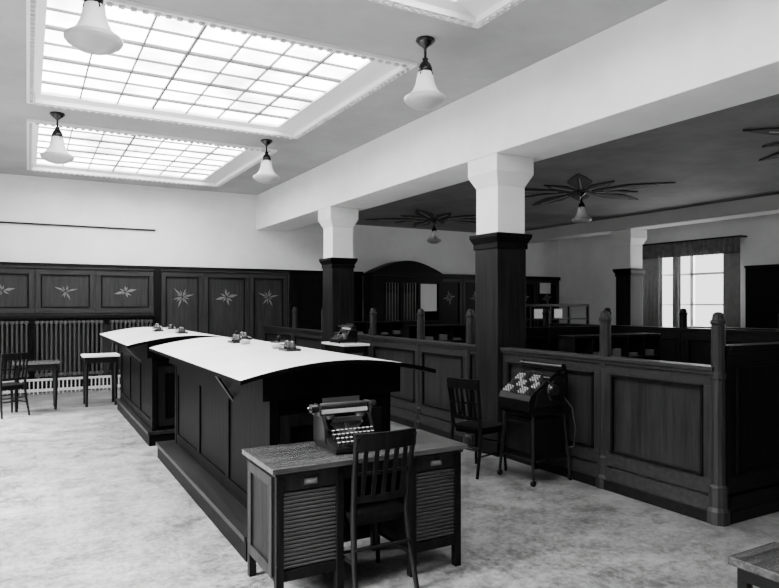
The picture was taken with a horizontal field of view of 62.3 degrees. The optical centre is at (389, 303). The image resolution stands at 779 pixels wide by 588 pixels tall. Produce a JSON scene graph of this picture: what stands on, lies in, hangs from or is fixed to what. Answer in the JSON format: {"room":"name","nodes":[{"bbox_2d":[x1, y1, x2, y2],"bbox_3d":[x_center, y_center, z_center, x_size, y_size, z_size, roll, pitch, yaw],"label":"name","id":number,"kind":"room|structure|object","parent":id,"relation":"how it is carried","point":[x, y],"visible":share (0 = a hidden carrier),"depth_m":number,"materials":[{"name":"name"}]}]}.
{"room":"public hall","nodes":[
{"label":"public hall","id":0,"kind":"room"},
{"bbox_2d":[0,178,557,321],"bbox_3d":[-2.409,-0.470,14.816,17.100,4.300,0.200,0,0,-29],"label":"wall","id":1,"kind":"structure","parent":0,"point":[193,230],"depth_m":13.58,"materials":[{"name":"white paint"}]},
{"bbox_2d":[0,221,155,230],"bbox_3d":[-7.229,-1.520,11.963,5.500,0.036,0.036,0,0,-29],"label":"trim","id":2,"kind":"structure","parent":1,"relation":"attached to","point":[0,221],"depth_m":12.57,"materials":[{"name":"wood"}]},
{"bbox_2d":[0,173,256,198],"bbox_3d":[-6.296,-2.385,12.497,7.650,0.070,0.040,0,0,-29],"label":"trim","id":3,"kind":"structure","parent":1,"relation":"attached to","point":[11,176],"depth_m":13.00,"materials":[{"name":"white paint"}]},
{"bbox_2d":[0,262,289,394],"bbox_3d":[-5.925,0.450,12.602,8.400,2.460,0.220,0,0,-29],"label":"wainscot","id":4,"kind":"structure","parent":1,"relation":"attached to","point":[223,302],"depth_m":13.01,"materials":[{"name":"black wood"}]},
{"bbox_2d":[289,270,322,329],"bbox_3d":[-1.846,0.450,14.937,0.960,2.460,0.140,0,0,-29],"label":"door","id":5,"kind":"structure","parent":1,"relation":"in","point":[305,286],"depth_m":14.91,"materials":[{"name":"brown wood"}]},
{"bbox_2d":[363,261,444,324],"bbox_3d":[0.381,0.310,15.924,2.050,2.740,0.500,0,0,-29],"label":"window","id":6,"kind":"structure","parent":1,"relation":"in","point":[397,290],"depth_m":15.80,"materials":[{"name":"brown wood"}]},
{"bbox_2d":[354,271,560,326],"bbox_3d":[1.763,0.450,16.986,7.300,2.460,0.100,0,0,-29],"label":"wainscot","id":7,"kind":"structure","parent":1,"relation":"attached to","point":[458,289],"depth_m":17.10,"materials":[{"name":"black wood"}]},
{"bbox_2d":[540,283,550,293],"bbox_3d":[4.450,-0.450,18.430,0.400,0.300,0.010,0,0,-29],"label":"notice","id":8,"kind":"object","parent":1,"relation":"attached to","point":[545,288],"visible":1,"depth_m":18.43,"materials":[{"name":"white paper"}]},
{"bbox_2d":[0,0,667,194],"bbox_3d":[-2.234,-2.470,5.053,7.850,0.100,17.400,0,0,-29],"label":"ceiling","id":9,"kind":"structure","parent":0,"point":[464,60],"depth_m":6.21,"materials":[{"name":"paint"}]},
{"bbox_2d":[40,111,73,163],"bbox_3d":[-4.215,-2.100,8.184,0.388,0.640,0.388,0,0,-29],"label":"pendant lamp","id":10,"kind":"object","parent":9,"relation":"hanging from","point":[56,153],"visible":1,"depth_m":8.11,"materials":[{"name":"white glass"}]},
{"bbox_2d":[63,0,123,54],"bbox_3d":[-2.089,-2.100,4.561,0.388,0.640,0.388,0,0,-29],"label":"pendant lamp","id":11,"kind":"object","parent":9,"relation":"hanging from","point":[92,34],"visible":1,"depth_m":4.48,"materials":[{"name":"white glass"}]},
{"bbox_2d":[27,119,276,186],"bbox_3d":[-4.111,-2.465,10.800,3.420,0.190,3.540,0,0,-29],"label":"skylight","id":12,"kind":"object","parent":9,"relation":"attached to","point":[96,151],"visible":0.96,"depth_m":10.85,"materials":[{"name":"white glass"}]},
{"bbox_2d":[26,0,416,138],"bbox_3d":[-2.022,-2.465,7.076,3.420,0.190,3.300,0,0,-29],"label":"skylight","id":13,"kind":"object","parent":9,"relation":"attached to","point":[171,66],"visible":0.99,"depth_m":6.92,"materials":[{"name":"white glass"}]},
{"bbox_2d":[253,139,279,183],"bbox_3d":[-1.816,-2.100,9.530,0.388,0.640,0.388,0,0,-29],"label":"pendant lamp","id":14,"kind":"object","parent":9,"relation":"hanging from","point":[266,174],"visible":1,"depth_m":9.45,"materials":[{"name":"white glass"}]},
{"bbox_2d":[404,35,446,110],"bbox_3d":[0.327,-2.100,5.894,0.388,0.640,0.388,0,0,-29],"label":"pendant lamp","id":15,"kind":"object","parent":9,"relation":"hanging from","point":[425,96],"visible":1,"depth_m":5.82,"materials":[{"name":"white glass"}]},
{"bbox_2d":[369,0,523,28],"bbox_3d":[0.083,-2.465,3.326,3.420,0.190,3.300,0,0,-29],"label":"skylight","id":16,"kind":"object","parent":9,"relation":"attached to","point":[469,13],"visible":1,"depth_m":5.29,"materials":[{"name":"white"}]},
{"bbox_2d":[256,0,778,231],"bbox_3d":[1.519,-2.085,7.102,0.700,0.870,17.300,0,0,-29],"label":"ceiling beam","id":17,"kind":"structure","parent":9,"relation":"attached to","point":[673,61],"depth_m":6.08,"materials":[{"name":"white paint"}]},
{"bbox_2d":[0,388,778,587],"bbox_3d":[1.800,1.730,7.317,17.100,0.100,17.400,0,0,-29],"label":"floor","id":18,"kind":"structure","parent":0,"point":[86,502],"depth_m":4.83,"materials":[{"name":"stone"}]},
{"bbox_2d":[0,321,28,387],"bbox_3d":[-7.457,1.000,11.674,1.620,1.360,0.140,0,0,-29],"label":"radiator","id":19,"kind":"object","parent":18,"relation":"on","point":[2,323],"visible":0.68,"depth_m":11.92,"materials":[{"name":"grey metal"}]},
{"bbox_2d":[0,352,29,418],"bbox_3d":[-5.746,1.207,9.700,0.506,0.954,0.428,0,0,32],"label":"slat-back chair","id":20,"kind":"object","parent":18,"relation":"on","point":[11,386],"visible":1,"depth_m":9.62,"materials":[{"name":"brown wood"}]},
{"bbox_2d":[12,360,59,412],"bbox_3d":[-5.646,1.300,10.306,0.660,0.760,0.500,0,0,-29],"label":"table","id":21,"kind":"object","parent":18,"relation":"on","point":[35,365],"visible":0.67,"depth_m":10.20,"materials":[{"name":"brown wood"}]},
{"bbox_2d":[2,375,119,394],"bbox_3d":[-7.113,1.540,11.735,5.480,0.280,0.030,0,0,-29],"label":"baseboard","id":22,"kind":"structure","parent":18,"relation":"on","point":[103,386],"depth_m":12.24,"materials":[{"name":"grey paint"}]},
{"bbox_2d":[35,320,102,392],"bbox_3d":[-6.149,1.000,12.408,1.180,1.360,0.140,0,0,-29],"label":"radiator","id":23,"kind":"object","parent":18,"relation":"on","point":[100,372],"visible":0.93,"depth_m":12.36,"materials":[{"name":"grey metal"}]},
{"bbox_2d":[81,353,119,406],"bbox_3d":[-4.840,1.260,10.792,0.560,0.840,0.500,0,0,-29],"label":"side table","id":24,"kind":"object","parent":18,"relation":"on","point":[112,358],"visible":1,"depth_m":10.70,"materials":[{"name":"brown wood"}]},
{"bbox_2d":[110,320,152,372],"bbox_3d":[-5.181,1.000,12.951,0.800,1.360,0.140,0,0,-29],"label":"radiator","id":25,"kind":"object","parent":18,"relation":"on","point":[116,322],"visible":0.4,"depth_m":12.87,"materials":[{"name":"grey metal"}]},
{"bbox_2d":[99,327,222,445],"bbox_3d":[-3.181,1.030,9.223,1.480,1.300,3.300,0,0,-29],"label":"countertop","id":26,"kind":"structure","parent":18,"relation":"on","point":[146,400],"depth_m":7.97,"materials":[{"name":"black wood"}]},
{"bbox_2d":[152,325,163,331],"bbox_3d":[-3.254,0.344,9.068,0.120,0.084,0.201,0,0,-29],"label":"inkstand","id":27,"kind":"object","parent":26,"relation":"on","point":[157,328],"visible":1,"depth_m":9.00,"materials":[{"name":"grey glass"}]},
{"bbox_2d":[165,325,177,331],"bbox_3d":[-2.922,0.329,8.681,0.160,0.102,0.080,0,0,-41],"label":"rocker blotter","id":28,"kind":"object","parent":26,"relation":"on","point":[172,329],"visible":0.89,"depth_m":8.65,"materials":[{"name":"white paper"}]},
{"bbox_2d":[175,327,187,333],"bbox_3d":[-2.691,0.340,8.351,0.120,0.084,0.201,0,0,-29],"label":"inkstand","id":29,"kind":"object","parent":26,"relation":"on","point":[181,330],"visible":1,"depth_m":8.28,"materials":[{"name":"grey glass"}]},
{"bbox_2d":[149,337,435,561],"bbox_3d":[-1.146,1.030,5.904,1.460,1.300,3.480,0,0,-29],"label":"counter","id":30,"kind":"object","parent":18,"relation":"on","point":[230,398],"depth_m":4.82,"materials":[{"name":"black wood"}]},
{"bbox_2d":[228,334,241,343],"bbox_3d":[-1.514,0.342,6.375,0.120,0.084,0.201,0,0,-29],"label":"inkstand","id":31,"kind":"object","parent":30,"relation":"on","point":[236,338],"visible":0.96,"depth_m":6.31,"materials":[{"name":"black ceramic"}]},
{"bbox_2d":[239,332,251,339],"bbox_3d":[-1.589,0.345,7.021,0.120,0.084,0.201,0,0,-29],"label":"inkstand","id":32,"kind":"object","parent":30,"relation":"on","point":[244,335],"visible":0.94,"depth_m":6.95,"materials":[{"name":"black ceramic"}]},
{"bbox_2d":[240,339,250,344],"bbox_3d":[-1.367,0.357,6.113,0.100,0.052,0.100,0,0,-29],"label":"cup","id":33,"kind":"object","parent":30,"relation":"on","point":[244,341],"visible":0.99,"depth_m":6.08,"materials":[{"name":"grey"}]},
{"bbox_2d":[271,343,282,348],"bbox_3d":[-0.956,0.355,5.484,0.100,0.052,0.100,0,0,-29],"label":"cup","id":34,"kind":"object","parent":30,"relation":"on","point":[275,345],"visible":0.91,"depth_m":5.45,"materials":[{"name":"grey"}]},
{"bbox_2d":[270,336,284,344],"bbox_3d":[-0.975,0.330,5.702,0.080,0.102,0.160,0,0,32],"label":"rocker blotter","id":35,"kind":"object","parent":30,"relation":"on","point":[278,337],"visible":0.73,"depth_m":5.67,"materials":[{"name":"white paper"}]},
{"bbox_2d":[279,340,300,351],"bbox_3d":[-0.816,0.340,5.276,0.120,0.084,0.201,0,0,-29],"label":"inkstand","id":36,"kind":"object","parent":30,"relation":"on","point":[288,346],"visible":1,"depth_m":5.21,"materials":[{"name":"black ceramic"}]},
{"bbox_2d":[318,206,357,351],"bbox_3d":[-0.896,0.015,11.251,0.530,3.330,0.530,0,0,-29],"label":"column","id":37,"kind":"structure","parent":18,"relation":"on","point":[338,263],"depth_m":11.08,"materials":[{"name":"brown wood"}]},
{"bbox_2d":[322,342,369,356],"bbox_3d":[-0.663,1.130,9.662,0.420,1.100,0.800,0,0,-29],"label":"table","id":38,"kind":"object","parent":18,"relation":"on","point":[352,347],"visible":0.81,"depth_m":9.40,"materials":[{"name":"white wood"}]},
{"bbox_2d":[329,323,357,343],"bbox_3d":[-0.700,0.436,9.662,0.328,0.287,0.464,0,0,-29],"label":"typewriter","id":39,"kind":"object","parent":38,"relation":"on","point":[348,332],"visible":1,"depth_m":9.56,"materials":[{"name":"black metal"}]},
{"bbox_2d":[242,429,467,587],"bbox_3d":[-0.208,1.290,4.069,1.300,0.780,0.580,0,0,-29],"label":"desk","id":40,"kind":"object","parent":18,"relation":"on","point":[296,491],"visible":0.89,"depth_m":3.78,"materials":[{"name":"wood"}]},
{"bbox_2d":[308,396,375,454],"bbox_3d":[-0.272,0.749,4.041,0.489,0.302,0.345,0,0,-29],"label":"typewriter","id":41,"kind":"object","parent":40,"relation":"on","point":[334,433],"depth_m":4.06,"materials":[{"name":"black metal"}]},
{"bbox_2d":[322,427,418,587],"bbox_3d":[-0.127,1.207,3.904,0.428,0.954,0.506,0,0,-29],"label":"slat-back chair","id":42,"kind":"object","parent":18,"relation":"on","point":[363,507],"visible":0.94,"depth_m":3.74,"materials":[{"name":"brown wood"}]},
{"bbox_2d":[354,321,404,336],"bbox_3d":[-0.281,1.025,13.373,1.600,1.310,0.800,0,0,-29],"label":"office desk","id":43,"kind":"object","parent":18,"relation":"on","point":[383,328],"visible":0.19,"depth_m":13.68,"materials":[{"name":"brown wood"}]},
{"bbox_2d":[401,324,474,342],"bbox_3d":[1.030,1.025,11.242,1.600,1.310,0.800,0,0,-29],"label":"office desk","id":44,"kind":"object","parent":18,"relation":"on","point":[448,332],"visible":0.23,"depth_m":11.40,"materials":[{"name":"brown wood"}]},
{"bbox_2d":[446,377,506,479],"bbox_3d":[0.874,1.207,6.490,0.506,0.954,0.428,0,0,-44],"label":"slat-back chair","id":45,"kind":"object","parent":18,"relation":"on","point":[475,425],"visible":0.91,"depth_m":6.37,"materials":[{"name":"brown wood"}]},
{"bbox_2d":[263,307,730,526],"bbox_3d":[-0.093,0.870,9.606,0.170,1.620,10.855,0,0,-29],"label":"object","id":46,"kind":"structure","parent":18,"relation":"on","point":[653,432],"depth_m":5.74,"materials":[{"name":"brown wood"}]},
{"bbox_2d":[468,153,533,456],"bbox_3d":[1.270,0.015,7.392,0.530,3.330,0.530,0,0,-29],"label":"column","id":47,"kind":"structure","parent":18,"relation":"on","point":[500,242],"depth_m":7.22,"materials":[{"name":"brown wood"}]},
{"bbox_2d":[497,359,575,486],"bbox_3d":[1.418,1.120,6.219,0.520,1.119,0.640,0,0,-29],"label":"machine","id":48,"kind":"object","parent":18,"relation":"on","point":[533,432],"visible":1,"depth_m":6.10,"materials":[{"name":"black metal"}]},
{"bbox_2d":[474,308,611,350],"bbox_3d":[2.356,0.870,9.579,2.685,1.620,0.170,0,0,-29],"label":"wall","id":49,"kind":"structure","parent":18,"relation":"on","point":[545,337],"depth_m":9.52,"materials":[{"name":"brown wood"}]},
{"bbox_2d":[526,304,588,326],"bbox_3d":[3.567,0.840,15.303,3.200,1.680,0.060,0,0,-29],"label":"screen","id":50,"kind":"object","parent":18,"relation":"on","point":[537,312],"visible":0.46,"depth_m":15.52,"materials":[{"name":"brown wood"}]},
{"bbox_2d":[558,333,660,359],"bbox_3d":[2.813,1.025,7.656,1.600,1.310,0.800,0,0,-29],"label":"office desk","id":51,"kind":"object","parent":18,"relation":"on","point":[629,345],"visible":0.24,"depth_m":7.86,"materials":[{"name":"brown wood"}]},
{"bbox_2d":[612,229,646,325],"bbox_3d":[5.416,0.015,14.563,0.530,3.330,0.530,0,0,-29],"label":"column","id":52,"kind":"structure","parent":18,"relation":"on","point":[629,273],"depth_m":14.40,"materials":[{"name":"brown wood"}]},
{"bbox_2d":[545,307,778,364],"bbox_3d":[3.872,0.870,9.856,0.170,1.620,4.370,0,0,-29],"label":"wall","id":53,"kind":"structure","parent":18,"relation":"on","point":[683,344],"depth_m":9.14,"materials":[{"name":"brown wood"}]},
{"bbox_2d":[687,326,778,330],"bbox_3d":[5.599,1.025,10.252,0.800,1.310,1.600,0,0,-29],"label":"office desk","id":54,"kind":"object","parent":18,"relation":"on","point":[739,328],"visible":0.1,"depth_m":9.89,"materials":[{"name":"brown wood"}]},
{"bbox_2d":[726,342,778,523],"bbox_3d":[4.285,0.850,5.937,3.925,1.660,0.170,0,0,-29],"label":"wall","id":55,"kind":"structure","parent":18,"relation":"on","point":[752,369],"depth_m":5.11,"materials":[{"name":"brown wood"}]},
{"bbox_2d":[728,542,778,587],"bbox_3d":[2.117,1.455,2.725,0.400,0.450,1.200,0,0,-29],"label":"table","id":56,"kind":"object","parent":18,"relation":"on","point":[757,566],"visible":1,"depth_m":3.09,"materials":[{"name":"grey wood"}]},
{"bbox_2d":[355,94,778,232],"bbox_3d":[4.547,-1.970,8.858,6.300,0.100,17.400,0,0,-29],"label":"ceiling","id":57,"kind":"structure","parent":0,"point":[710,159],"depth_m":9.64,"materials":[{"name":"paint"}]},
{"bbox_2d":[365,209,475,226],"bbox_3d":[1.108,-1.904,14.705,3.010,0.032,2.726,0,0,-29],"label":"rosette","id":58,"kind":"object","parent":57,"relation":"attached to","point":[425,217],"visible":0.87,"depth_m":14.48,"materials":[{"name":"black paint"}]},
{"bbox_2d":[427,220,440,243],"bbox_3d":[1.006,-1.628,14.554,0.330,0.544,0.330,0,0,-29],"label":"pendant lamp","id":59,"kind":"object","parent":58,"relation":"hanging from","point":[433,239],"visible":1,"depth_m":14.49,"materials":[{"name":"white glass"}]},
{"bbox_2d":[525,173,675,205],"bbox_3d":[3.212,-1.904,11.091,3.011,0.032,2.900,0,0,-29],"label":"rosette","id":60,"kind":"object","parent":57,"relation":"attached to","point":[580,182],"visible":0.93,"depth_m":10.80,"materials":[{"name":"black paint"}]},
{"bbox_2d":[572,192,591,223],"bbox_3d":[3.260,-1.628,10.946,0.330,0.544,0.330,0,0,-29],"label":"pendant lamp","id":61,"kind":"object","parent":60,"relation":"hanging from","point":[581,217],"visible":1,"depth_m":10.88,"materials":[{"name":"white glass"}]},
{"bbox_2d":[743,127,778,160],"bbox_3d":[5.498,-1.904,7.205,2.905,0.032,2.985,0,0,-29],"label":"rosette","id":62,"kind":"object","parent":57,"relation":"attached to","point":[775,130],"visible":1,"depth_m":7.15,"materials":[{"name":"black paint"}]},
{"bbox_2d":[558,214,778,327],"bbox_3d":[9.168,-0.470,11.452,0.200,4.300,17.000,0,0,-29],"label":"wall","id":63,"kind":"structure","parent":0,"point":[586,265],"depth_m":17.13,"materials":[{"name":"white paint"}]},
{"bbox_2d":[663,256,722,325],"bbox_3d":[7.026,-0.295,15.066,0.240,2.050,2.400,0,0,-29],"label":"window","id":64,"kind":"structure","parent":63,"relation":"in","point":[692,273],"depth_m":15.08,"materials":[{"name":"white wood"}]},
{"bbox_2d":[642,235,746,326],"bbox_3d":[6.917,-0.405,15.005,0.250,2.130,2.740,0,0,-29],"label":"window curtain","id":65,"kind":"object","parent":63,"relation":"hanging from","point":[653,254],"visible":0.8,"depth_m":15.12,"materials":[{"name":"fabric"}]},
{"bbox_2d":[744,264,778,328],"bbox_3d":[10.466,0.430,8.854,0.080,2.500,11.500,0,0,-29],"label":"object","id":66,"kind":"structure","parent":63,"relation":"attached to","point":[761,281],"depth_m":13.55,"materials":[{"name":"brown wood"}]},
{"bbox_3d":[8.493,-1.970,11.073,1.750,0.100,17.400,0,0,-29],"label":"ceiling","id":67,"kind":"structure","parent":0,"visible":0},
{"bbox_2d":[525,194,778,243],"bbox_3d":[7.536,-1.860,10.479,0.500,0.420,17.300,0,0,-29],"label":"ceiling beam","id":68,"kind":"structure","parent":67,"relation":"attached to","point":[765,205],"depth_m":13.25,"materials":[{"name":"grey paint"}]}
]}

